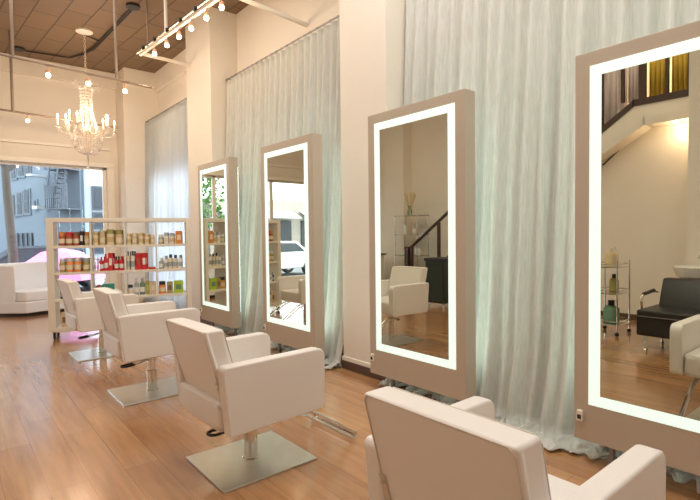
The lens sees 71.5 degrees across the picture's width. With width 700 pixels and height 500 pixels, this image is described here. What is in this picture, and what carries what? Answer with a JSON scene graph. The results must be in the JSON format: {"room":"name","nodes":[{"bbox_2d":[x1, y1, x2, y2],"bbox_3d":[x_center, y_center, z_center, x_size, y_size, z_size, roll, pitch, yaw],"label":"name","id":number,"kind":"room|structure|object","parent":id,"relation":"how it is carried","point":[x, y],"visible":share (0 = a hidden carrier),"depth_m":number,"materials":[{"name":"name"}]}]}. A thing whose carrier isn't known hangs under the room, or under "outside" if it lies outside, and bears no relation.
{"room":"salon","nodes":[
{"label":"salon","id":0,"kind":"room"},
{"bbox_2d":[0,71,120,289],"bbox_3d":[-7.216,-1.241,8.812,7.000,4.860,0.200,-2,3,-40],"label":"wall","id":1,"kind":"structure","parent":0,"point":[35,95],"depth_m":9.69,"materials":[{"name":"beige paint"}]},
{"bbox_2d":[0,161,108,282],"bbox_3d":[-7.483,-0.280,8.601,5.860,2.760,0.080,-2,3,-40],"label":"window","id":2,"kind":"structure","parent":1,"relation":"in","point":[104,186],"depth_m":10.36,"materials":[{"name":"white wood"}]},
{"bbox_2d":[0,138,109,150],"bbox_3d":[-7.481,-2.045,8.411,6.130,0.060,0.050,-2,3,-40],"label":"trim","id":3,"kind":"structure","parent":1,"relation":"attached to","point":[1,139],"depth_m":9.57,"materials":[{"name":"beige wood"}]},
{"bbox_2d":[0,155,117,288],"bbox_3d":[-7.349,-0.275,8.549,6.000,2.950,0.070,-2,3,-40],"label":"trim","id":4,"kind":"structure","parent":1,"relation":"attached to","point":[110,167],"depth_m":10.33,"materials":[{"name":"beige wood"}]},
{"bbox_2d":[0,49,185,92],"bbox_3d":[-6.463,-3.481,8.646,7.729,0.390,2.719,-1,2,-15],"label":"trim","id":5,"kind":"structure","parent":1,"relation":"attached to","point":[169,73],"depth_m":9.78,"materials":[{"name":"beige paint"}]},
{"bbox_2d":[0,0,253,73],"bbox_3d":[-2.776,-3.601,3.336,7.400,0.120,14.210,-2,3,-40],"label":"ceiling","id":6,"kind":"structure","parent":0,"point":[42,26],"depth_m":8.11,"materials":[{"name":"brown wood"}]},
{"bbox_2d":[0,30,116,128],"bbox_3d":[-6.041,-2.906,7.850,4.202,1.496,0.058,-2,3,-40],"label":"track light","id":7,"kind":"object","parent":6,"relation":"hanging from","point":[10,59],"visible":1,"depth_m":8.15,"materials":[{"name":"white metal"}]},
{"bbox_2d":[0,0,151,92],"bbox_3d":[-4.196,-2.865,5.808,3.521,1.485,0.100,-2,3,-40],"label":"track light","id":8,"kind":"object","parent":6,"relation":"hanging from","point":[48,72],"visible":1,"depth_m":6.38,"materials":[{"name":"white metal"}]},
{"bbox_2d":[14,2,139,57],"bbox_3d":[-4.486,-3.670,8.365,3.409,0.040,0.867,0,2,30],"label":"conduit","id":9,"kind":"object","parent":6,"relation":"attached to","point":[131,6],"visible":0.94,"depth_m":8.39,"materials":[{"name":"black metal"}]},
{"bbox_2d":[55,28,116,169],"bbox_3d":[-4.457,-2.519,8.211,0.947,2.332,0.822,-2,3,-40],"label":"chandelier","id":10,"kind":"object","parent":6,"relation":"hanging from","point":[83,31],"visible":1,"depth_m":8.18,"materials":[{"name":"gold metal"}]},
{"bbox_2d":[136,0,307,66],"bbox_3d":[-1.743,-3.194,6.544,1.174,0.937,3.448,-3,3,-44],"label":"track light","id":11,"kind":"object","parent":6,"relation":"hanging from","point":[167,32],"visible":1,"depth_m":6.23,"materials":[{"name":"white metal"}]},
{"bbox_2d":[116,0,405,363],"bbox_3d":[-0.252,-1.213,5.485,0.920,4.860,13.810,-2,3,-40],"label":"wall","id":12,"kind":"structure","parent":0,"point":[372,32],"depth_m":6.61,"materials":[{"name":"beige paint"}]},
{"bbox_2d":[145,98,186,122],"bbox_3d":[-3.365,-2.681,9.339,0.308,0.040,2.710,-2,3,-40],"label":"curtain rod","id":13,"kind":"object","parent":12,"relation":"attached to","point":[184,98],"visible":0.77,"depth_m":9.30,"materials":[{"name":"grey metal"}]},
{"bbox_2d":[226,15,338,80],"bbox_3d":[-0.855,-2.602,6.381,0.218,0.040,3.130,-2,3,-40],"label":"curtain rod","id":14,"kind":"object","parent":12,"relation":"attached to","point":[337,16],"visible":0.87,"depth_m":6.19,"materials":[{"name":"grey metal"}]},
{"bbox_2d":[200,313,369,367],"bbox_3d":[-0.023,1.115,5.366,0.464,0.040,13.250,-2,3,-40],"label":"trim","id":15,"kind":"structure","parent":12,"relation":"attached to","point":[345,358],"depth_m":4.91,"materials":[{"name":"beige wood"}]},
{"bbox_2d":[200,316,386,380],"bbox_3d":[-0.024,1.177,5.367,0.468,0.085,13.250,-2,3,-40],"label":"baseboard","id":16,"kind":"structure","parent":12,"relation":"attached to","point":[348,365],"depth_m":4.88,"materials":[{"name":"brown wood"}]},
{"bbox_2d":[0,302,699,499],"bbox_3d":[-2.716,1.375,3.504,7.400,0.120,14.210,-2,3,-40],"label":"floor","id":17,"kind":"structure","parent":0,"point":[64,436],"depth_m":3.35,"materials":[{"name":"laminate"}]},
{"bbox_2d":[0,261,64,316],"bbox_3d":[-5.895,0.704,8.975,0.800,0.930,1.010,1,2,33],"label":"lounge sofa","id":18,"kind":"object","parent":17,"relation":"on","point":[23,286],"visible":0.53,"depth_m":8.68,"materials":[{"name":"white leather"}]},
{"bbox_2d":[56,279,138,361],"bbox_3d":[-2.873,0.781,5.915,1.121,0.909,0.723,-2,3,-40],"label":"salon chair","id":19,"kind":"object","parent":17,"relation":"on","point":[82,313],"visible":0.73,"depth_m":5.48,"materials":[{"name":"white leather"}]},
{"bbox_2d":[45,218,191,338],"bbox_3d":[-3.292,0.372,7.057,1.850,1.660,0.340,-1,2,-22],"label":"shelf","id":20,"kind":"object","parent":17,"relation":"on","point":[52,247],"visible":0.53,"depth_m":6.82,"materials":[{"name":"beige laminate"}]},
{"bbox_2d":[58,232,64,245],"bbox_3d":[-3.968,-0.153,6.684,0.076,0.190,0.074,-1,2,-22],"label":"jar","id":21,"kind":"object","parent":20,"relation":"on","point":[61,236],"visible":1,"depth_m":6.65,"materials":[{"name":"orange glass"}]},
{"bbox_2d":[59,258,64,271],"bbox_3d":[-3.965,0.212,6.693,0.070,0.190,0.069,-1,2,-22],"label":"jar","id":22,"kind":"object","parent":20,"relation":"on","point":[61,260],"visible":0.98,"depth_m":6.67,"materials":[{"name":"beige glass"}]},
{"bbox_2d":[61,312,67,326],"bbox_3d":[-3.950,0.961,6.726,0.075,0.200,0.076,-1,2,-22],"label":"product box","id":23,"kind":"object","parent":20,"relation":"on","point":[63,322],"visible":0.64,"depth_m":6.69,"materials":[{"name":"beige cardboard"}]},
{"bbox_2d":[66,232,71,245],"bbox_3d":[-3.885,-0.155,6.718,0.076,0.190,0.075,-1,2,-22],"label":"jar","id":24,"kind":"object","parent":20,"relation":"on","point":[68,234],"visible":1,"depth_m":6.69,"materials":[{"name":"glass"}]},
{"bbox_2d":[66,257,72,271],"bbox_3d":[-3.885,0.205,6.731,0.082,0.200,0.081,-1,2,-22],"label":"jar","id":25,"kind":"object","parent":20,"relation":"on","point":[69,264],"visible":1,"depth_m":6.70,"materials":[{"name":"orange glass"}]},
{"bbox_2d":[73,232,78,245],"bbox_3d":[-3.803,-0.157,6.747,0.071,0.190,0.070,-1,2,-22],"label":"jar","id":26,"kind":"object","parent":20,"relation":"on","point":[75,234],"visible":1,"depth_m":6.72,"materials":[{"name":"red glass"}]},
{"bbox_2d":[74,257,80,271],"bbox_3d":[-3.796,0.202,6.767,0.083,0.200,0.082,-1,2,-22],"label":"jar","id":27,"kind":"object","parent":20,"relation":"on","point":[77,264],"visible":1,"depth_m":6.74,"materials":[{"name":"orange glass"}]},
{"bbox_2d":[79,231,83,244],"bbox_3d":[-3.743,-0.164,6.776,0.047,0.200,0.048,-1,2,-22],"label":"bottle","id":28,"kind":"object","parent":20,"relation":"on","point":[81,233],"visible":0.92,"depth_m":6.76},
{"bbox_2d":[80,257,83,270],"bbox_3d":[-3.841,0.200,6.943,0.072,0.194,0.070,-1,2,-22],"label":"jar","id":29,"kind":"object","parent":20,"relation":"on","point":[81,258],"visible":0.38,"depth_m":6.92,"materials":[{"name":"silver glass"}]},
{"bbox_2d":[83,258,89,271],"bbox_3d":[-3.692,0.205,6.812,0.091,0.190,0.090,-1,2,-22],"label":"jar","id":30,"kind":"object","parent":20,"relation":"on","point":[86,261],"visible":0.96,"depth_m":6.78,"materials":[{"name":"beige glass"}]},
{"bbox_2d":[85,232,88,244],"bbox_3d":[-3.677,-0.160,6.792,0.061,0.190,0.060,-1,2,-22],"label":"jar","id":31,"kind":"object","parent":20,"relation":"on","point":[86,233],"visible":0.91,"depth_m":6.77,"materials":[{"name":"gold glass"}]},
{"bbox_2d":[93,232,98,244],"bbox_3d":[-3.578,-0.163,6.834,0.067,0.190,0.066,-1,2,-22],"label":"jar","id":32,"kind":"object","parent":20,"relation":"on","point":[95,234],"visible":0.92,"depth_m":6.81,"materials":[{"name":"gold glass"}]},
{"bbox_2d":[99,230,104,244],"bbox_3d":[-3.501,-0.175,6.868,0.074,0.210,0.073,-1,2,-22],"label":"jar","id":33,"kind":"object","parent":20,"relation":"on","point":[102,232],"visible":0.94,"depth_m":6.84,"materials":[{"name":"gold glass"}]},
{"bbox_2d":[100,257,103,270],"bbox_3d":[-3.510,0.196,6.862,0.049,0.200,0.049,-1,2,-22],"label":"bottle","id":34,"kind":"object","parent":20,"relation":"on","point":[101,260],"visible":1,"depth_m":6.85,"materials":[{"name":"red plastic"}]},
{"bbox_2d":[104,254,107,270],"bbox_3d":[-3.458,0.174,6.882,0.049,0.240,0.049,-1,2,-22],"label":"bottle","id":35,"kind":"object","parent":20,"relation":"on","point":[105,258],"visible":1,"depth_m":6.87,"materials":[{"name":"red plastic"}]},
{"bbox_2d":[103,283,114,288],"bbox_3d":[-3.435,0.568,6.919,0.148,0.180,0.101,-1,2,-22],"label":"product box","id":36,"kind":"object","parent":20,"relation":"on","point":[109,285],"visible":0.38,"depth_m":6.88,"materials":[{"name":"green cardboard"}]},
{"bbox_2d":[106,229,113,244],"bbox_3d":[-3.413,-0.183,6.917,0.100,0.220,0.098,-1,2,-22],"label":"jar","id":37,"kind":"object","parent":20,"relation":"on","point":[110,232],"visible":1,"depth_m":6.88,"materials":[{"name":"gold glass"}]},
{"bbox_2d":[108,253,112,270],"bbox_3d":[-3.408,0.168,6.918,0.055,0.250,0.056,-1,2,-22],"label":"product box","id":38,"kind":"object","parent":20,"relation":"on","point":[110,255],"visible":1,"depth_m":6.89,"materials":[{"name":"red cardboard"}]},
{"bbox_2d":[114,256,118,270],"bbox_3d":[-3.335,0.191,6.934,0.054,0.200,0.054,-1,2,-22],"label":"bottle","id":39,"kind":"object","parent":20,"relation":"on","point":[116,267],"visible":1,"depth_m":6.92,"materials":[{"name":"red plastic"}]},
{"bbox_2d":[115,230,123,244],"bbox_3d":[-3.304,-0.180,6.964,0.108,0.210,0.106,-1,2,-22],"label":"jar","id":40,"kind":"object","parent":20,"relation":"on","point":[119,237],"visible":1,"depth_m":6.92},
{"bbox_2d":[119,256,123,269],"bbox_3d":[-3.271,0.189,6.964,0.063,0.200,0.063,-1,2,-22],"label":"bottle","id":41,"kind":"object","parent":20,"relation":"on","point":[121,262],"visible":0.94,"depth_m":6.94,"materials":[{"name":"red plastic"}]},
{"bbox_2d":[127,251,129,269],"bbox_3d":[-3.186,0.153,6.983,0.036,0.270,0.036,-1,2,-22],"label":"bottle","id":42,"kind":"object","parent":20,"relation":"on","point":[128,257],"visible":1,"depth_m":6.97,"materials":[{"name":"beige plastic"}]},
{"bbox_2d":[127,233,130,244],"bbox_3d":[-3.181,-0.158,6.987,0.057,0.160,0.056,-1,2,-22],"label":"jar","id":43,"kind":"object","parent":20,"relation":"on","point":[128,234],"visible":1,"depth_m":6.96,"materials":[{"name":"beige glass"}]},
{"bbox_2d":[128,285,132,293],"bbox_3d":[-3.170,0.576,7.021,0.072,0.150,0.071,-1,2,-22],"label":"jar","id":44,"kind":"object","parent":20,"relation":"on","point":[130,287],"visible":0.78,"depth_m":6.99,"materials":[{"name":"beige glass"}]},
{"bbox_2d":[131,251,134,269],"bbox_3d":[-3.135,0.151,7.014,0.058,0.270,0.058,-1,2,-22],"label":"bottle","id":45,"kind":"object","parent":20,"relation":"on","point":[132,256],"visible":1,"depth_m":6.99,"materials":[{"name":"beige plastic"}]},
{"bbox_2d":[132,233,136,244],"bbox_3d":[-3.113,-0.165,7.017,0.064,0.170,0.063,-1,2,-22],"label":"jar","id":46,"kind":"object","parent":20,"relation":"on","point":[134,235],"visible":1,"depth_m":6.99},
{"bbox_2d":[134,278,138,294],"bbox_3d":[-3.092,0.530,7.046,0.064,0.240,0.064,-1,2,-22],"label":"bottle","id":47,"kind":"object","parent":20,"relation":"on","point":[136,285],"visible":0.96,"depth_m":7.03,"materials":[{"name":"beige plastic"}]},
{"bbox_2d":[136,253,140,269],"bbox_3d":[-3.069,0.164,7.053,0.064,0.240,0.065,-1,2,-22],"label":"product box","id":48,"kind":"object","parent":20,"relation":"on","point":[138,255],"visible":1,"depth_m":7.02,"materials":[{"name":"red cardboard"}]},
{"bbox_2d":[139,233,142,243],"bbox_3d":[-3.034,-0.167,7.049,0.065,0.170,0.064,-1,2,-22],"label":"jar","id":49,"kind":"object","parent":20,"relation":"on","point":[140,234],"visible":0.94,"depth_m":7.02,"materials":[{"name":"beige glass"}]},
{"bbox_2d":[140,278,144,294],"bbox_3d":[-3.023,0.528,7.077,0.071,0.240,0.071,-1,2,-22],"label":"bottle","id":50,"kind":"object","parent":20,"relation":"on","point":[142,284],"visible":1,"depth_m":7.05,"materials":[{"name":"green glass"}]},
{"bbox_2d":[141,253,146,269],"bbox_3d":[-3.002,0.162,7.079,0.064,0.240,0.065,-1,2,-22],"label":"product box","id":51,"kind":"object","parent":20,"relation":"on","point":[143,255],"visible":0.94,"depth_m":7.05,"materials":[{"name":"red cardboard"}]},
{"bbox_2d":[144,234,148,243],"bbox_3d":[-2.960,-0.159,7.079,0.065,0.150,0.064,-1,2,-22],"label":"jar","id":52,"kind":"object","parent":20,"relation":"on","point":[146,238],"visible":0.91,"depth_m":7.05,"materials":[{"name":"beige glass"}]},
{"bbox_2d":[146,280,149,293],"bbox_3d":[-2.960,0.546,7.107,0.051,0.200,0.052,-1,2,-22],"label":"product box","id":53,"kind":"object","parent":20,"relation":"on","point":[147,281],"visible":1,"depth_m":7.08,"materials":[{"name":"yellow cardboard"}]},
{"bbox_2d":[150,235,154,243],"bbox_3d":[-2.887,-0.155,7.104,0.059,0.140,0.058,-1,2,-22],"label":"jar","id":54,"kind":"object","parent":20,"relation":"on","point":[152,239],"visible":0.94,"depth_m":7.08,"materials":[{"name":"beige glass"}]},
{"bbox_2d":[150,281,155,293],"bbox_3d":[-2.892,0.554,7.134,0.078,0.180,0.079,-1,2,-22],"label":"product box","id":55,"kind":"object","parent":20,"relation":"on","point":[152,283],"visible":0.94,"depth_m":7.10,"materials":[{"name":"beige cardboard"}]},
{"bbox_2d":[158,234,162,243],"bbox_3d":[-2.787,-0.158,7.145,0.060,0.140,0.059,-1,2,-22],"label":"jar","id":56,"kind":"object","parent":20,"relation":"on","point":[160,238],"visible":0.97,"depth_m":7.12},
{"bbox_2d":[159,258,162,268],"bbox_3d":[-2.785,0.197,7.152,0.053,0.160,0.053,-1,2,-22],"label":"bottle","id":57,"kind":"object","parent":20,"relation":"on","point":[160,261],"visible":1,"depth_m":7.13,"materials":[{"name":"white plastic"}]},
{"bbox_2d":[159,281,165,293],"bbox_3d":[-2.778,0.551,7.189,0.098,0.180,0.097,-1,2,-22],"label":"jar","id":58,"kind":"object","parent":20,"relation":"on","point":[162,287],"visible":1,"depth_m":7.15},
{"bbox_2d":[164,256,167,268],"bbox_3d":[-2.722,0.180,7.177,0.054,0.190,0.054,-1,2,-22],"label":"bottle","id":59,"kind":"object","parent":20,"relation":"on","point":[165,259],"visible":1,"depth_m":7.16,"materials":[{"name":"grey plastic"}]},
{"bbox_2d":[164,232,168,243],"bbox_3d":[-2.716,-0.175,7.176,0.067,0.170,0.066,-1,2,-22],"label":"jar","id":60,"kind":"object","parent":20,"relation":"on","point":[166,237],"visible":1,"depth_m":7.15,"materials":[{"name":"beige glass"}]},
{"bbox_2d":[167,281,172,292],"bbox_3d":[-2.677,0.554,7.220,0.080,0.170,0.081,-1,2,-22],"label":"product box","id":61,"kind":"object","parent":20,"relation":"on","point":[169,283],"visible":1,"depth_m":7.18,"materials":[{"name":"yellow cardboard"}]},
{"bbox_2d":[168,254,171,268],"bbox_3d":[-2.664,0.169,7.200,0.054,0.210,0.054,-1,2,-22],"label":"bottle","id":62,"kind":"object","parent":20,"relation":"on","point":[170,258],"visible":1,"depth_m":7.18,"materials":[{"name":"beige plastic"}]},
{"bbox_2d":[170,233,174,243],"bbox_3d":[-2.639,-0.172,7.207,0.068,0.160,0.067,-1,2,-22],"label":"jar","id":63,"kind":"object","parent":20,"relation":"on","point":[172,238],"visible":1,"depth_m":7.18,"materials":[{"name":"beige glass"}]},
{"bbox_2d":[173,255,176,267],"bbox_3d":[-2.600,0.172,7.225,0.054,0.200,0.054,-1,2,-22],"label":"bottle","id":64,"kind":"object","parent":20,"relation":"on","point":[175,258],"visible":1,"depth_m":7.21,"materials":[{"name":"beige plastic"}]},
{"bbox_2d":[174,280,182,292],"bbox_3d":[-2.565,0.546,7.264,0.129,0.180,0.101,-1,2,-22],"label":"product box","id":65,"kind":"object","parent":20,"relation":"on","point":[178,284],"visible":1,"depth_m":7.22,"materials":[{"name":"cardboard"}]},
{"bbox_2d":[175,231,181,243],"bbox_3d":[-2.554,-0.189,7.247,0.088,0.190,0.089,-1,2,-22],"label":"product box","id":66,"kind":"object","parent":20,"relation":"on","point":[178,234],"visible":1,"depth_m":7.21,"materials":[{"name":"orange cardboard"}]},
{"bbox_2d":[178,255,181,267],"bbox_3d":[-2.536,0.171,7.251,0.055,0.200,0.055,-1,2,-22],"label":"bottle","id":67,"kind":"object","parent":20,"relation":"on","point":[180,258],"visible":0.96,"depth_m":7.23,"materials":[{"name":"beige plastic"}]},
{"bbox_2d":[92,287,199,406],"bbox_3d":[-1.685,0.796,4.465,1.121,0.949,0.723,-2,3,-40],"label":"salon chair","id":68,"kind":"object","parent":17,"relation":"on","point":[139,331],"visible":0.84,"depth_m":4.10,"materials":[{"name":"white leather"}]},
{"bbox_2d":[143,99,189,308],"bbox_3d":[-3.498,-0.764,9.282,0.245,3.774,2.708,-2,3,-40],"label":"curtain","id":69,"kind":"object","parent":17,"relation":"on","point":[166,135],"visible":0.56,"depth_m":9.33,"materials":[{"name":"fabric"}]},
{"bbox_2d":[198,157,240,335],"bbox_3d":[-1.871,-0.029,6.907,0.171,2.436,1.049,-2,3,-40],"label":"mirror","id":70,"kind":"object","parent":17,"relation":"on","point":[218,202],"visible":0.98,"depth_m":6.71,"materials":[{"name":"white mirror"}]},
{"bbox_2d":[202,169,226,305],"bbox_3d":[-1.919,-0.170,6.864,0.013,1.858,0.742,-2,3,-40],"label":"mirror glass","id":71,"kind":"object","parent":70,"relation":"attached to","point":[214,240],"depth_m":6.84,"materials":[{"name":"clear"}]},
{"bbox_2d":[166,318,356,493],"bbox_3d":[-0.518,0.852,3.108,1.121,0.899,0.723,-2,3,-40],"label":"salon chair","id":72,"kind":"object","parent":17,"relation":"on","point":[234,385],"visible":1,"depth_m":2.80,"materials":[{"name":"white leather"}]},
{"bbox_2d":[214,17,343,368],"bbox_3d":[-1.061,-0.686,6.251,0.541,3.765,3.146,-2,3,-40],"label":"curtain","id":73,"kind":"object","parent":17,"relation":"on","point":[294,92],"visible":0.44,"depth_m":6.15,"materials":[{"name":"white fabric"}]},
{"bbox_2d":[261,133,324,352],"bbox_3d":[-0.663,0.006,5.457,0.171,2.436,1.049,-2,3,-40],"label":"mirror","id":74,"kind":"object","parent":17,"relation":"on","point":[291,169],"visible":0.88,"depth_m":5.29,"materials":[{"name":"white mirror"}]},
{"bbox_2d":[267,149,305,324],"bbox_3d":[-0.710,-0.135,5.414,0.013,1.858,0.742,-2,3,-40],"label":"mirror glass","id":75,"kind":"object","parent":74,"relation":"attached to","point":[286,173],"depth_m":5.39,"materials":[{"name":"beige"}]},
{"bbox_2d":[368,88,475,401],"bbox_3d":[0.554,0.041,3.982,0.171,2.436,1.049,-2,3,-40],"label":"mirror","id":76,"kind":"object","parent":17,"relation":"on","point":[422,270],"visible":0.92,"depth_m":3.83,"materials":[{"name":"white mirror"}]},
{"bbox_2d":[379,113,448,359],"bbox_3d":[0.506,-0.100,3.939,0.013,1.858,0.742,-2,3,-40],"label":"mirror glass","id":77,"kind":"object","parent":76,"relation":"attached to","point":[414,152],"depth_m":3.91,"materials":[{"name":"beige"}]},
{"bbox_2d":[364,386,665,499],"bbox_3d":[0.643,0.886,1.704,1.108,0.899,0.704,-2,3,-40],"label":"salon chair","id":78,"kind":"object","parent":17,"relation":"on","point":[418,447],"visible":1,"depth_m":1.37,"materials":[{"name":"white leather"}]},
{"bbox_2d":[574,20,699,475],"bbox_3d":[1.734,0.074,2.559,0.171,2.436,1.049,-2,3,-40],"label":"mirror","id":79,"kind":"object","parent":17,"relation":"on","point":[637,333],"visible":0.98,"depth_m":2.64,"materials":[{"name":"clear mirror"}]},
{"bbox_2d":[600,50,699,420],"bbox_3d":[1.686,-0.067,2.516,0.013,1.858,0.742,-2,3,-40],"label":"mirror glass","id":80,"kind":"object","parent":79,"relation":"attached to","point":[650,107],"depth_m":2.59,"materials":[{"name":"beige"}]},
{"label":"outside","id":81,"kind":"structure","parent":0,"visible":0},
{"bbox_2d":[79,285,90,291],"bbox_3d":[-20.874,1.251,25.273,60.000,0.300,34.500,-2,3,-40],"label":"street","id":82,"kind":"structure","parent":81,"point":[83,289],"depth_m":15.69,"materials":[{"name":"grey asphalt"}]},
{"bbox_2d":[0,165,85,253],"bbox_3d":[-23.609,-4.476,23.968,28.165,11.300,5.436,0,2,14],"label":"apartment building","id":83,"kind":"structure","parent":82,"relation":"on","point":[38,193],"depth_m":19.31,"materials":[{"name":"blue paint"}]},
{"bbox_2d":[0,245,104,288],"bbox_3d":[-9.486,0.583,15.015,4.285,1.450,1.820,-2,3,-40],"label":"parked car","id":84,"kind":"object","parent":82,"relation":"on","point":[25,253],"visible":0.27,"depth_m":14.14,"materials":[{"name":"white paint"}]},
{"bbox_2d":[83,170,103,259],"bbox_3d":[-10.998,-3.799,29.013,10.445,9.300,7.160,-2,3,-40],"label":"office building","id":85,"kind":"structure","parent":82,"relation":"on","point":[93,200],"depth_m":24.32,"materials":[{"name":"paint"}]},
{"bbox_3d":[2.006,-2.550,2.928,0.219,0.041,4.440,-2,3,-40],"label":"curtain rod","id":86,"kind":"object","parent":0,"visible":0},
{"bbox_2d":[379,0,699,493],"bbox_3d":[1.771,-0.618,2.776,0.548,3.795,4.460,-2,3,-40],"label":"curtain","id":87,"kind":"object","parent":86,"relation":"hanging from","point":[517,57],"visible":0.5,"depth_m":3.54,"materials":[{"name":"white fabric"}]},
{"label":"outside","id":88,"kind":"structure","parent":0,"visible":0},
{"bbox_3d":[-8.595,1.542,10.456,60.000,0.420,3.990,-2,3,-40],"label":"sidewalk","id":89,"kind":"object","parent":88,"visible":0},
{"bbox_2d":[0,164,18,262],"bbox_3d":[-8.084,-2.497,11.455,3.909,7.577,3.951,-2,3,-40],"label":"street tree","id":90,"kind":"object","parent":89,"relation":"on","point":[12,248],"visible":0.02,"depth_m":11.44,"materials":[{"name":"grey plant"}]},
{"bbox_2d":[26,248,104,280],"bbox_3d":[-7.035,0.576,11.850,2.141,1.380,2.141,-2,2,-29],"label":"parasol","id":91,"kind":"object","parent":89,"relation":"on","point":[62,252],"visible":0.32,"depth_m":11.39,"materials":[{"name":"fabric"}]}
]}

